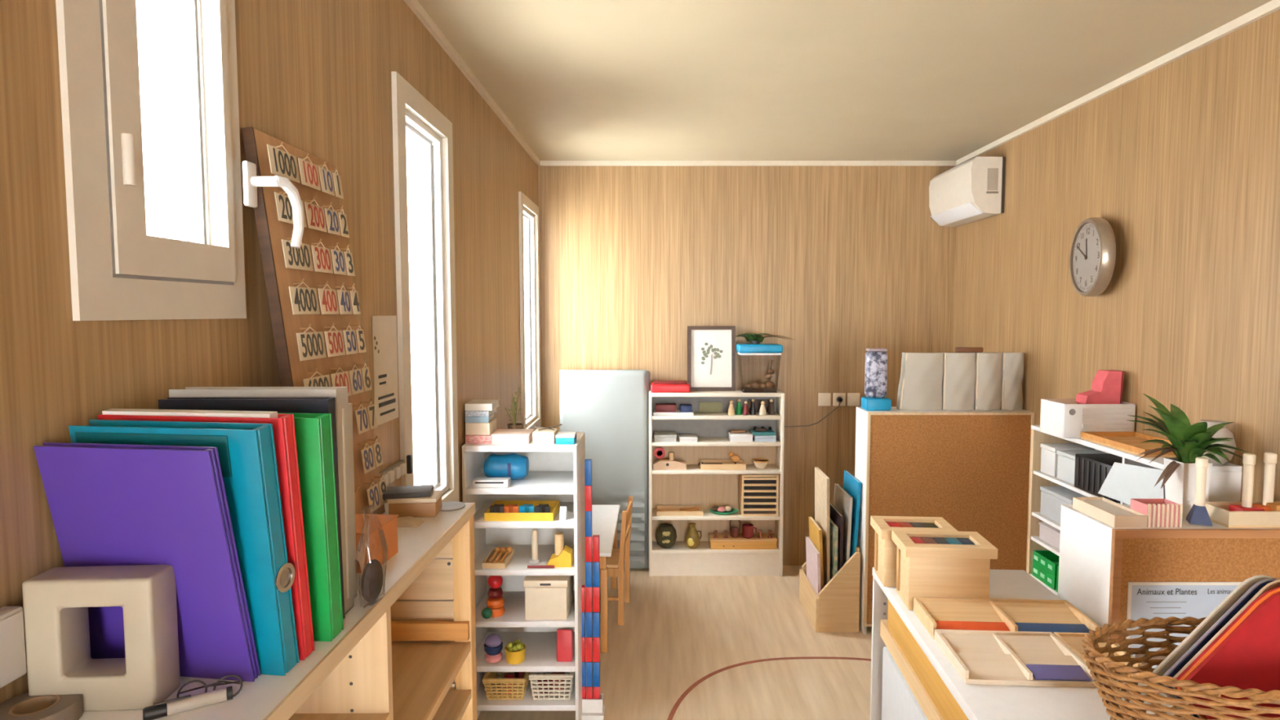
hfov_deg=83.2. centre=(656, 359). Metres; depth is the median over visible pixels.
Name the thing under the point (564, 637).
box
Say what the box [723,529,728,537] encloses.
peg
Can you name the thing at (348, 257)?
number card
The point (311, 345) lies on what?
number card
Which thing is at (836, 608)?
file holder
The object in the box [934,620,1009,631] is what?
tablet
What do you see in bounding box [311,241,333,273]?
number card
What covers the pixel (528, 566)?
pen
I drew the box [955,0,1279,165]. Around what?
trim
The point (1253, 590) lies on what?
mat
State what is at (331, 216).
number card
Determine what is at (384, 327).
chart
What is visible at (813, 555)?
picture book
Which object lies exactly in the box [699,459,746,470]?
wooden tray
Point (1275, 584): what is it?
mat
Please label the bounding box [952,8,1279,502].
wall
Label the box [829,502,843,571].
picture book
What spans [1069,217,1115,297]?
wall clock
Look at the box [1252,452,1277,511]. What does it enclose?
post
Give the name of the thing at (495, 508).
block
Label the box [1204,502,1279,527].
wooden tray
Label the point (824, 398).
wall socket
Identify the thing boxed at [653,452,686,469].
wooden house
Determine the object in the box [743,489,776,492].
shelf
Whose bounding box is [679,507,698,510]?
tool
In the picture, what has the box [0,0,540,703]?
wall
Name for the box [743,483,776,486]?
shelf
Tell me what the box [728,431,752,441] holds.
flat box
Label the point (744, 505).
tray
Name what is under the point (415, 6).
trim
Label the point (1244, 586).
mat
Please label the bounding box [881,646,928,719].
storage box
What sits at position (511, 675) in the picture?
block
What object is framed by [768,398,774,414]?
figurine
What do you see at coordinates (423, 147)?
window
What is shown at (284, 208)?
number card
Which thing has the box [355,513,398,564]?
carton
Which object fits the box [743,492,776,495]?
tray
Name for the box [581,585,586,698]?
rod
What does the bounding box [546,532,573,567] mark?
toy
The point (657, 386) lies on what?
case
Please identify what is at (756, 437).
flat box
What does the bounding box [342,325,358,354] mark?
number card
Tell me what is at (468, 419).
book
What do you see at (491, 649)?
bowl
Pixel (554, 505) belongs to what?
wooden tray
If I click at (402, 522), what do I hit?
cloth
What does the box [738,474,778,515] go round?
rack
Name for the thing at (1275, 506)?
wooden block
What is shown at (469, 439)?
storage box
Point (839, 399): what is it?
power cable
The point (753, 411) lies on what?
figurine
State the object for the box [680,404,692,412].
box
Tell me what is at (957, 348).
wooden bar
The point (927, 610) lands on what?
tray
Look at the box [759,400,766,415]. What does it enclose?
figurine
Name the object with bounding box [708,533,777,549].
box
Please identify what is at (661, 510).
wooden tray
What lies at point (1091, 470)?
crate
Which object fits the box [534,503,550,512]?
block
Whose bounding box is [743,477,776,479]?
shelf
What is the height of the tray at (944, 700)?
0.108 m
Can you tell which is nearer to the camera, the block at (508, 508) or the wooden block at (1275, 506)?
the wooden block at (1275, 506)
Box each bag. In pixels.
[355,504,388,608]
[484,453,528,479]
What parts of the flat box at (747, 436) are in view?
lid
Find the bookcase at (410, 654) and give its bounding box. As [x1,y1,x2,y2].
[79,502,477,719]
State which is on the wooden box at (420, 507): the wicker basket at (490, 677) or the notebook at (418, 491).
the notebook at (418, 491)
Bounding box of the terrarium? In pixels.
[736,343,782,392]
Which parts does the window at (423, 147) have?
pane, sash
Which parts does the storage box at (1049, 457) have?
lid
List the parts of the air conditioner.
plate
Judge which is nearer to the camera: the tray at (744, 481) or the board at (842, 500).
the board at (842, 500)
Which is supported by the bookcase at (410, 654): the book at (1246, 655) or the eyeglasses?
the eyeglasses
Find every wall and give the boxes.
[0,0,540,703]
[537,165,955,565]
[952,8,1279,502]
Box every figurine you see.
[728,400,734,415]
[735,399,742,414]
[742,401,748,415]
[750,399,755,414]
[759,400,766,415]
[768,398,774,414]
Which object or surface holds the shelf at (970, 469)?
on the floor
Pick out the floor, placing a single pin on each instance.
(677, 631)
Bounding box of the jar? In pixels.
[730,526,739,537]
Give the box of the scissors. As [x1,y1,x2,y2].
[534,423,562,431]
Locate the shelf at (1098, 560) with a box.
[1057,504,1279,645]
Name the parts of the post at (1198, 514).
post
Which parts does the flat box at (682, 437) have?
lid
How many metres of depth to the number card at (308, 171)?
1.40 m
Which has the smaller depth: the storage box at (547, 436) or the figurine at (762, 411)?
the storage box at (547, 436)
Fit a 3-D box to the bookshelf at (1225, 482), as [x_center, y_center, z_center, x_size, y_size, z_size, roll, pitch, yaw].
[1.710,0.856,2.692,0.227,1.108,0.830,0,4,0]
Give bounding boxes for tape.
[666,657,871,719]
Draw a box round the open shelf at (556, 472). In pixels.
[461,432,586,719]
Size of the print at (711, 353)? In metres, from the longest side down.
0.134 x 0.133 x 0.002 m
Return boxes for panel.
[559,369,649,568]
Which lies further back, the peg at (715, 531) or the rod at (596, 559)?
the peg at (715, 531)
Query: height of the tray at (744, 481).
0.020 m
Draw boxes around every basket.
[482,671,529,700]
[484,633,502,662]
[504,639,525,664]
[528,671,575,699]
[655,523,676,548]
[1081,616,1279,719]
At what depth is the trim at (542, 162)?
4.34 m
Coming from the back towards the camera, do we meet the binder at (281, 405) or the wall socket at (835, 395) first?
the wall socket at (835, 395)
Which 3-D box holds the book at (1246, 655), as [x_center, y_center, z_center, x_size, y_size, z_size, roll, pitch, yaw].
[1.146,0.591,1.323,0.402,0.354,0.046,0,4,-5]
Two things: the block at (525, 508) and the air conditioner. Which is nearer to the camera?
the block at (525, 508)
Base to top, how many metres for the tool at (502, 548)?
0.033 m
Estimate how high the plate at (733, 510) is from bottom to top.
0.018 m
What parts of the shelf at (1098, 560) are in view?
panel, panel, frame, cork panel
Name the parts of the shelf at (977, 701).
panel, shelf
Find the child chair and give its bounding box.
[600,496,632,625]
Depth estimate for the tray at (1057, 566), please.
2.88 m
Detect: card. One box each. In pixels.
[266,144,300,182]
[274,191,306,226]
[281,239,313,271]
[288,281,319,314]
[295,327,326,360]
[297,156,320,191]
[302,371,331,386]
[304,199,327,231]
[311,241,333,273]
[317,284,339,314]
[318,164,334,195]
[324,204,340,235]
[324,325,345,357]
[330,245,346,275]
[330,367,351,395]
[332,168,343,199]
[337,208,349,237]
[337,285,352,314]
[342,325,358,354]
[344,247,355,275]
[348,364,364,395]
[350,286,360,314]
[355,324,366,352]
[355,404,369,434]
[360,443,375,474]
[361,363,372,391]
[366,481,381,513]
[367,400,377,429]
[373,438,382,467]
[378,475,387,505]
[698,402,722,412]
[747,399,773,412]
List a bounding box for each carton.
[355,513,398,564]
[465,417,497,435]
[1072,497,1147,527]
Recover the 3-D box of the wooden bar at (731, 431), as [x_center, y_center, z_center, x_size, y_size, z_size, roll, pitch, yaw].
[0.490,0.431,4.338,0.084,0.018,0.020,0,4,0]
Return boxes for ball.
[481,607,492,618]
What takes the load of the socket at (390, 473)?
attached to the power strip
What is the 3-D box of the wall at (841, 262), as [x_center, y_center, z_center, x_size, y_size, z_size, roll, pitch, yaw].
[0.552,0.040,4.492,2.745,2.500,0.100,0,4,0]
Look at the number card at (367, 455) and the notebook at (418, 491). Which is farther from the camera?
the notebook at (418, 491)
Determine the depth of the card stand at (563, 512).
2.69 m
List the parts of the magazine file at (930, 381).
panel, panel, panel, panel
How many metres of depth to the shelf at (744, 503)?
4.32 m
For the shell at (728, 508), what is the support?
on the plate at (733, 510)
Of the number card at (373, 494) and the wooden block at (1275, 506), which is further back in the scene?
the wooden block at (1275, 506)
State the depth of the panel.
4.39 m
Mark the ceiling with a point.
(578, 80)
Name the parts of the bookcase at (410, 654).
shelf, panel, shelf, shelf, post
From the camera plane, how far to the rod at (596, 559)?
2.81 m
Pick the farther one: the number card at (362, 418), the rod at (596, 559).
the rod at (596, 559)
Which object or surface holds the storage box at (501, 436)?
on the open shelf at (556, 472)
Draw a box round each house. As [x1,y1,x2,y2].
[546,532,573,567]
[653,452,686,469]
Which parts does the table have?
leg, leg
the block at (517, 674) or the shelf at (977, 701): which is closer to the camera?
the shelf at (977, 701)
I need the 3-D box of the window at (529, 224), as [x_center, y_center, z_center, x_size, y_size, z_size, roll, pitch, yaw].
[-0.763,-0.238,4.079,0.114,1.320,0.572,0,4,0]
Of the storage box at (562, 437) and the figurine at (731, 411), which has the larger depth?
the figurine at (731, 411)
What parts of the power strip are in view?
rail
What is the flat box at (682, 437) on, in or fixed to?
on the bookshelf at (691, 486)
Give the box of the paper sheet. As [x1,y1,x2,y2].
[1097,462,1164,504]
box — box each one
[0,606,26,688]
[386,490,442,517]
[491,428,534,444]
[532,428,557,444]
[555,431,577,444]
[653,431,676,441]
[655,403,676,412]
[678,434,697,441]
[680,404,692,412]
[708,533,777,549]
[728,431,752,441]
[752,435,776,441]
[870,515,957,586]
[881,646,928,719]
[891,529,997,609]
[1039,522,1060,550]
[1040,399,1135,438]
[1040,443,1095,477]
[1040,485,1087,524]
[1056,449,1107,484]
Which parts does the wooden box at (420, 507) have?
lid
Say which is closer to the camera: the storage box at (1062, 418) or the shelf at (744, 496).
the storage box at (1062, 418)
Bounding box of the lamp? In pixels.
[861,347,891,410]
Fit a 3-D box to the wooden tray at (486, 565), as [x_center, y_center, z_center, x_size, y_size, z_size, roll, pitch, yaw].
[-0.605,0.758,2.756,0.085,0.020,0.170,0,4,0]
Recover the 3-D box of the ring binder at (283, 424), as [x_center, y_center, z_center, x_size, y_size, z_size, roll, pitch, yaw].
[-0.576,0.224,0.925,0.250,0.322,0.051,0,4,7]
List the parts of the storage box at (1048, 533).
lid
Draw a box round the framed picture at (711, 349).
[687,325,735,391]
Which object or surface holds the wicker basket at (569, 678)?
on the open shelf at (556, 472)
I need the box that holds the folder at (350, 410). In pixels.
[348,403,357,598]
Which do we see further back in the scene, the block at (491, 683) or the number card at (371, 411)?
the block at (491, 683)
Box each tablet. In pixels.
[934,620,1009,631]
[1014,622,1088,633]
[1026,664,1090,681]
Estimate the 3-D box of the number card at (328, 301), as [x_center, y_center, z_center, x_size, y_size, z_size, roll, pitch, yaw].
[-0.647,-0.120,1.420,0.008,0.060,0.075,0,4,0]
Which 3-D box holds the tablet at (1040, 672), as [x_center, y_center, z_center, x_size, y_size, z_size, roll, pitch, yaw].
[0.945,0.736,1.695,0.125,0.014,0.050,0,4,3]
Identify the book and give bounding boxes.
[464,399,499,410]
[465,408,497,416]
[465,413,494,422]
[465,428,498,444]
[749,429,775,435]
[805,536,821,595]
[808,515,823,590]
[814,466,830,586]
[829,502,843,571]
[829,517,838,579]
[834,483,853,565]
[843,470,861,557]
[1175,586,1279,719]
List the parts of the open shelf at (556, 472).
panel, shelf, panel, shelf, shelf, shelf, shelf, shelf, panel, panel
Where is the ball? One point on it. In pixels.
(486, 612)
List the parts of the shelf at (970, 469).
panel, panel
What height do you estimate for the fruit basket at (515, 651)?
0.072 m
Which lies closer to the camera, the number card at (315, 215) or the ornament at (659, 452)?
the number card at (315, 215)
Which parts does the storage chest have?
lid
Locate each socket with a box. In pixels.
[381,474,388,485]
[386,470,394,483]
[393,466,400,479]
[399,462,406,475]
[817,392,831,405]
[832,392,845,405]
[847,392,859,405]
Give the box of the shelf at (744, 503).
[743,502,776,504]
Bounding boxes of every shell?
[711,506,719,511]
[717,506,725,511]
[725,506,733,511]
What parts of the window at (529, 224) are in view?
pane, sash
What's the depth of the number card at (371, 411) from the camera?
1.56 m
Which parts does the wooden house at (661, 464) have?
post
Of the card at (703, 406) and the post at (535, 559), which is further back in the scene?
the card at (703, 406)
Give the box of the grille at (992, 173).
[986,168,998,190]
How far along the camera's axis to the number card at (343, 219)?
1.53 m
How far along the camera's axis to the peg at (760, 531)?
4.37 m
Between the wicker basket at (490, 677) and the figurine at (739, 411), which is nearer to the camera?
the wicker basket at (490, 677)
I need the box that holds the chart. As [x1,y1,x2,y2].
[372,315,398,426]
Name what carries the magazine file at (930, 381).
on the shelf at (970, 469)
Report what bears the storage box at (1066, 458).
on the bookshelf at (1225, 482)
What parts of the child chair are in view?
seat rail, seat, leg, backrest, leg, backrest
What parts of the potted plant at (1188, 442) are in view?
pot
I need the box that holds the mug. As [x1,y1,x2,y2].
[742,523,756,538]
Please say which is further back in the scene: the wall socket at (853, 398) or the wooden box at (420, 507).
the wall socket at (853, 398)
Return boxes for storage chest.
[523,575,573,619]
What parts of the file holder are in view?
panel, panel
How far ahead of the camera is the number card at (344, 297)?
1.49 m
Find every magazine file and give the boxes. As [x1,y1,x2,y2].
[896,352,1024,410]
[1075,369,1124,404]
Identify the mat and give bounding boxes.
[1152,574,1272,709]
[1162,577,1279,718]
[1173,579,1279,718]
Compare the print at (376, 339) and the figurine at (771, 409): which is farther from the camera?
the figurine at (771, 409)
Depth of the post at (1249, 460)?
2.02 m
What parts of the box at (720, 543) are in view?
lid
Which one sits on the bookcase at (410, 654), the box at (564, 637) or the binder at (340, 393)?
the binder at (340, 393)
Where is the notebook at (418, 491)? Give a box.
[382,484,433,499]
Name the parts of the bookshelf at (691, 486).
panel, panel, panel, shelf, shelf, shelf, panel, shelf, shelf, panel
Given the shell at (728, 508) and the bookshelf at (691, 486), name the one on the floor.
the bookshelf at (691, 486)
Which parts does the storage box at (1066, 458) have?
lid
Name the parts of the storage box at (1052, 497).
lid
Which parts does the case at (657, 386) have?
lid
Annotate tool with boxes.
[487,546,500,562]
[493,546,506,562]
[498,546,512,562]
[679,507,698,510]
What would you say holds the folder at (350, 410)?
on the bookcase at (410, 654)
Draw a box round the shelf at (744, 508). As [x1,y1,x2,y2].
[743,507,776,511]
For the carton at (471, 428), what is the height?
0.046 m
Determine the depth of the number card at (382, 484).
1.57 m
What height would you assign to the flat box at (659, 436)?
0.042 m
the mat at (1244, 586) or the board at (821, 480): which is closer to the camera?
the mat at (1244, 586)
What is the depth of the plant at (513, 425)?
2.84 m
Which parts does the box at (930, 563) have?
corner post, lid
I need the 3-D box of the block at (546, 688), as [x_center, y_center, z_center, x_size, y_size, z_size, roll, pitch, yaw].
[-0.430,1.248,2.768,0.050,0.062,0.038,3,5,38]
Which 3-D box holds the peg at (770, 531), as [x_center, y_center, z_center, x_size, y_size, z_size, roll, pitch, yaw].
[0.690,1.056,4.379,0.028,0.048,0.028,0,4,0]
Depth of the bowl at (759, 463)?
4.33 m
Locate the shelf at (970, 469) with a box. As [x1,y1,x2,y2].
[854,406,1035,634]
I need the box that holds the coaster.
[440,501,465,511]
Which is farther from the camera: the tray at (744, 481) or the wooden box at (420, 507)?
the tray at (744, 481)
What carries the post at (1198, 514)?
on the shelf at (1098, 560)
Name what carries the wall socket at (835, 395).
attached to the wall at (841, 262)
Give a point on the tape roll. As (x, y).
(24, 706)
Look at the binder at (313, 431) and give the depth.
0.96 m
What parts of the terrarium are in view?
lid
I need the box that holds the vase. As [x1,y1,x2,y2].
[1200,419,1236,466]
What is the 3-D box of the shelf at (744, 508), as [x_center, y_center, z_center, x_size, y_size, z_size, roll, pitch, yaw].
[0.620,0.894,4.391,0.196,0.013,0.137,0,4,0]
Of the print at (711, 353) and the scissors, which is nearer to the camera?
the scissors
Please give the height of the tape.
0.001 m
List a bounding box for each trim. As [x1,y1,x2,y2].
[404,0,540,165]
[540,160,955,165]
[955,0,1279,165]
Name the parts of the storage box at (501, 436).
lid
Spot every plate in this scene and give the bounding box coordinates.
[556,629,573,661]
[709,508,737,514]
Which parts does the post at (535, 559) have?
post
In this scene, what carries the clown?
on the open shelf at (556, 472)
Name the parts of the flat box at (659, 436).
lid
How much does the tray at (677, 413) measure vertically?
0.018 m
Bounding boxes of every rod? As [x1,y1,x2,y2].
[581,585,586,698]
[584,458,593,698]
[592,534,599,698]
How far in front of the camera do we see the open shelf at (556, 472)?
2.76 m
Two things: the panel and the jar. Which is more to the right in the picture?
the jar
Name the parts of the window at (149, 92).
sash, pane, handle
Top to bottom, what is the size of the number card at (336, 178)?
0.060 m
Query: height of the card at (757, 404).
0.080 m
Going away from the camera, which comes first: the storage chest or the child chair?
the storage chest
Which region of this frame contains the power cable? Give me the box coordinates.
[784,397,842,426]
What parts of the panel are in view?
panel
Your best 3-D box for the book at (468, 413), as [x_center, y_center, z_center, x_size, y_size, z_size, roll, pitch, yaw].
[-0.664,0.195,2.734,0.088,0.020,0.130,0,4,2]
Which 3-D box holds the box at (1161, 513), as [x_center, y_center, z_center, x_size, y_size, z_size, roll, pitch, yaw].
[1.405,0.428,2.026,0.096,0.066,0.076,0,4,0]
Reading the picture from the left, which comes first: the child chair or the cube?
the cube
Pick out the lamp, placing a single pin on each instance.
(876, 358)
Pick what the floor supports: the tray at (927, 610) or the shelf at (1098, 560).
the shelf at (1098, 560)
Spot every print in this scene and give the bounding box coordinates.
[373,336,379,353]
[701,342,723,364]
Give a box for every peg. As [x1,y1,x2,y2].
[713,529,718,537]
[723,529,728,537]
[757,529,762,537]
[768,529,772,537]
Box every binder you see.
[33,442,260,681]
[68,419,299,675]
[97,408,314,660]
[158,397,345,619]
[168,386,354,614]
[277,413,343,641]
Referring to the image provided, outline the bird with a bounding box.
[728,452,740,463]
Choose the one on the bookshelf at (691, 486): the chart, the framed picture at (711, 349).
the framed picture at (711, 349)
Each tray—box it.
[482,548,514,568]
[484,500,559,520]
[653,409,693,415]
[656,505,702,515]
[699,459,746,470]
[743,476,776,477]
[743,480,776,483]
[743,486,776,489]
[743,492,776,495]
[743,498,776,502]
[743,504,776,507]
[887,600,968,719]
[912,596,1101,639]
[934,629,1097,687]
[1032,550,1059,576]
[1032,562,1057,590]
[1053,631,1141,675]
[1056,577,1058,592]
[1057,565,1058,578]
[1080,431,1176,457]
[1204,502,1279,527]
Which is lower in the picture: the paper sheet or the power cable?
the paper sheet
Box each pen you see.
[142,685,232,719]
[527,565,554,568]
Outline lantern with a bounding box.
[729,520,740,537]
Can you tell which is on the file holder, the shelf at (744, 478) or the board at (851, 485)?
the board at (851, 485)
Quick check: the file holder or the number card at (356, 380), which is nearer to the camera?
the number card at (356, 380)
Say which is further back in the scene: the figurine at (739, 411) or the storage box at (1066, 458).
the figurine at (739, 411)
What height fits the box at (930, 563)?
0.192 m
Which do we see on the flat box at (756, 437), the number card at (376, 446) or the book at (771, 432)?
the book at (771, 432)
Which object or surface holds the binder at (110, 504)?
on the bookcase at (410, 654)
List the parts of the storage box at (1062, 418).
panel, panel, panel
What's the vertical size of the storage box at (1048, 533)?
0.070 m
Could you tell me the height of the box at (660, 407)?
0.055 m
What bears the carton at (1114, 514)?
on the shelf at (1098, 560)
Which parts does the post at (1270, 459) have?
post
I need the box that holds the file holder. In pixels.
[799,546,860,632]
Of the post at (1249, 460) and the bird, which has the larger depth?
the bird
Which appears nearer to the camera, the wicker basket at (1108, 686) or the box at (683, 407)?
the wicker basket at (1108, 686)
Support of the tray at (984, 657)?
on the shelf at (977, 701)
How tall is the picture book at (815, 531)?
0.450 m
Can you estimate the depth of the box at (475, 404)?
2.67 m
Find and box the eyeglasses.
[177,674,243,697]
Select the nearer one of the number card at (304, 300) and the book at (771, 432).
the number card at (304, 300)
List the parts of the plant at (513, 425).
pot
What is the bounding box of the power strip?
[379,454,413,485]
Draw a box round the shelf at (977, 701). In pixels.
[870,567,1182,719]
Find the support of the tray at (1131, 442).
on the bookshelf at (1225, 482)
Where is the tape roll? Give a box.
[0,692,83,719]
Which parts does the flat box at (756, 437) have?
lid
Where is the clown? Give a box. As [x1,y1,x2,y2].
[486,575,504,617]
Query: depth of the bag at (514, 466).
2.73 m
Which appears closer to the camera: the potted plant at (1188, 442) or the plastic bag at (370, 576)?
the plastic bag at (370, 576)
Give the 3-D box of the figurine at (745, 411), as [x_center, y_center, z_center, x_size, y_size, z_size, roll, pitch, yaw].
[0.535,0.288,4.318,0.036,0.082,0.036,0,4,0]
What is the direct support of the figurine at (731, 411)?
on the bookshelf at (691, 486)
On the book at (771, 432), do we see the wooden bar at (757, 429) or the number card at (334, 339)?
the wooden bar at (757, 429)
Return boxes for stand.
[559,506,567,519]
[582,693,604,719]
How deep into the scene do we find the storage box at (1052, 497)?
2.95 m
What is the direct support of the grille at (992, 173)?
attached to the air conditioner
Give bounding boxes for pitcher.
[684,522,702,548]
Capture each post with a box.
[528,528,541,564]
[1186,457,1212,526]
[1228,453,1264,511]
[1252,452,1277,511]
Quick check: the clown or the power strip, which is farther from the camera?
the clown
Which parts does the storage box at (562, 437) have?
lid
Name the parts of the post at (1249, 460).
post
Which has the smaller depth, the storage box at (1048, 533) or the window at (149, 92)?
the window at (149, 92)
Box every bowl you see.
[484,641,502,655]
[752,458,768,468]
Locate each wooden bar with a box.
[730,430,745,433]
[755,428,766,431]
[955,346,982,351]
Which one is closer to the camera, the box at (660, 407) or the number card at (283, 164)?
the number card at (283, 164)
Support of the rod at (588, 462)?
on the stand at (592, 708)
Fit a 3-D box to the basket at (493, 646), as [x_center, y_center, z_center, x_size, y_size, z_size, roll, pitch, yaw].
[-0.618,1.089,2.727,0.070,0.099,0.070,0,4,0]
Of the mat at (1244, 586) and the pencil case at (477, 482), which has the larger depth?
the pencil case at (477, 482)
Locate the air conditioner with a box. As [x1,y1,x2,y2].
[928,156,1005,226]
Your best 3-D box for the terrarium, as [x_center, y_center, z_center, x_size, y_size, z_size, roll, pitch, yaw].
[0.617,0.048,4.343,0.262,0.287,0.156,0,4,0]
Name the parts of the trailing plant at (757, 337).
pot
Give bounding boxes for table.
[591,504,620,653]
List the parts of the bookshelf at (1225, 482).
shelf, shelf, shelf, panel, shelf, panel, panel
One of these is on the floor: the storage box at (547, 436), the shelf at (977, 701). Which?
the shelf at (977, 701)
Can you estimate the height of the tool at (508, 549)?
0.033 m
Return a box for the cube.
[22,564,180,711]
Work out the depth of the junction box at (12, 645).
0.78 m
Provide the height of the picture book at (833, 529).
0.470 m
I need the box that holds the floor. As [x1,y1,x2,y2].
[477,565,871,719]
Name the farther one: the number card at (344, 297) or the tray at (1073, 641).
the tray at (1073, 641)
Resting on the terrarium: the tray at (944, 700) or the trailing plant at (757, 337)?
the trailing plant at (757, 337)
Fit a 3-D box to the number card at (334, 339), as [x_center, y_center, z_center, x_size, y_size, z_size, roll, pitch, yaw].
[-0.637,-0.038,1.425,0.008,0.060,0.075,0,4,0]
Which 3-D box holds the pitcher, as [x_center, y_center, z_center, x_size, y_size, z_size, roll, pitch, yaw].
[0.218,1.067,4.379,0.093,0.148,0.092,-3,5,-38]
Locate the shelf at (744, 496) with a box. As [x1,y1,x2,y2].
[743,495,776,498]
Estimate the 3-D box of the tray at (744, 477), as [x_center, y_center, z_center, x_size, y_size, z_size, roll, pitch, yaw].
[0.620,0.698,4.380,0.194,0.002,0.130,0,4,0]
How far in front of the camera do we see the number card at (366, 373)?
1.55 m
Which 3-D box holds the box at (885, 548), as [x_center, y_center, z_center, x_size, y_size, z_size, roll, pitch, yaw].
[0.824,0.619,2.324,0.233,0.188,0.158,0,4,4]
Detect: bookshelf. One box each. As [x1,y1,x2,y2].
[648,390,784,576]
[1026,424,1242,596]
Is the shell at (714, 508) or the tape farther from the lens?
the shell at (714, 508)
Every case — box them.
[472,477,511,487]
[650,380,690,392]
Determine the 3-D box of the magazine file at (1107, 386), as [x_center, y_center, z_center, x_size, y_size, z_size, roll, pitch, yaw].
[1.729,0.161,2.817,0.142,0.241,0.076,0,4,0]
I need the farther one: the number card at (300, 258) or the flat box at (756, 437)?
the flat box at (756, 437)
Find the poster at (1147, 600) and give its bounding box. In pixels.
[1125,582,1241,668]
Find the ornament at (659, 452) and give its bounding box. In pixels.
[653,447,665,459]
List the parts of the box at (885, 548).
corner post, lid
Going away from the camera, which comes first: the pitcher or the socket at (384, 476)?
the socket at (384, 476)
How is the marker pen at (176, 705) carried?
on the bookcase at (410, 654)
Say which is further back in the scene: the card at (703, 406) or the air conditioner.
the card at (703, 406)
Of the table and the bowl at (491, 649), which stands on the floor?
the table
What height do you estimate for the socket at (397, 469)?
0.030 m
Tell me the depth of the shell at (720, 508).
4.35 m
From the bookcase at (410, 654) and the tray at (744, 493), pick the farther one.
the tray at (744, 493)
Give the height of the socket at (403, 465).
0.030 m
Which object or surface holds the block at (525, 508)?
in the wooden tray at (554, 505)
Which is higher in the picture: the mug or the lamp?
the lamp
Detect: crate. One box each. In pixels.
[1074,453,1122,502]
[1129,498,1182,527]
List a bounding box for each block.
[489,503,504,512]
[490,683,502,693]
[503,673,515,694]
[504,503,518,512]
[514,671,525,684]
[519,503,533,512]
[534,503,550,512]
[537,673,552,693]
[551,671,565,692]
[1266,502,1279,511]
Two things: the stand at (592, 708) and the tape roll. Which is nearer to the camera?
the tape roll
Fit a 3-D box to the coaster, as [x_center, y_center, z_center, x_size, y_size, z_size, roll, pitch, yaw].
[-0.475,0.335,1.651,0.072,0.004,0.072,0,4,0]
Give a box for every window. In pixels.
[55,0,303,320]
[391,71,458,502]
[518,191,541,430]
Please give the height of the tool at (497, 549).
0.033 m
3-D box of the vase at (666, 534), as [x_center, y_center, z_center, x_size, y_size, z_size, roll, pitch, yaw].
[0.058,1.073,4.397,0.132,0.134,0.133,0,4,0]
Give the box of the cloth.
[397,515,424,527]
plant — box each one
[504,387,522,428]
[733,333,795,344]
[1127,393,1248,515]
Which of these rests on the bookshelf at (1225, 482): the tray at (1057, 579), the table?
the tray at (1057, 579)
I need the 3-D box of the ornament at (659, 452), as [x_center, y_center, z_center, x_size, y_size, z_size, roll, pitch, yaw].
[0.018,0.593,4.398,0.068,0.119,0.044,0,4,0]
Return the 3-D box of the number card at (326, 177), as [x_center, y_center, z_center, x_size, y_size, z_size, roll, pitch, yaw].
[-0.677,-0.371,1.476,0.008,0.060,0.055,0,4,0]
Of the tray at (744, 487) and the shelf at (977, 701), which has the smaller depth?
the shelf at (977, 701)
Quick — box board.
[241,126,385,514]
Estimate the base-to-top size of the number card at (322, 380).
0.060 m
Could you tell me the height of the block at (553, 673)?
0.068 m
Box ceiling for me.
[417,0,1271,160]
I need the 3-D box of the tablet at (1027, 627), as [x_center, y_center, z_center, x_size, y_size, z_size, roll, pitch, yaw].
[1.058,0.721,1.925,0.190,0.014,0.050,0,4,3]
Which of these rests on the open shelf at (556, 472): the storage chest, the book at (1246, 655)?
the storage chest
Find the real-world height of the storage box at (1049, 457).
0.120 m
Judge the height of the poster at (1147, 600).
0.285 m

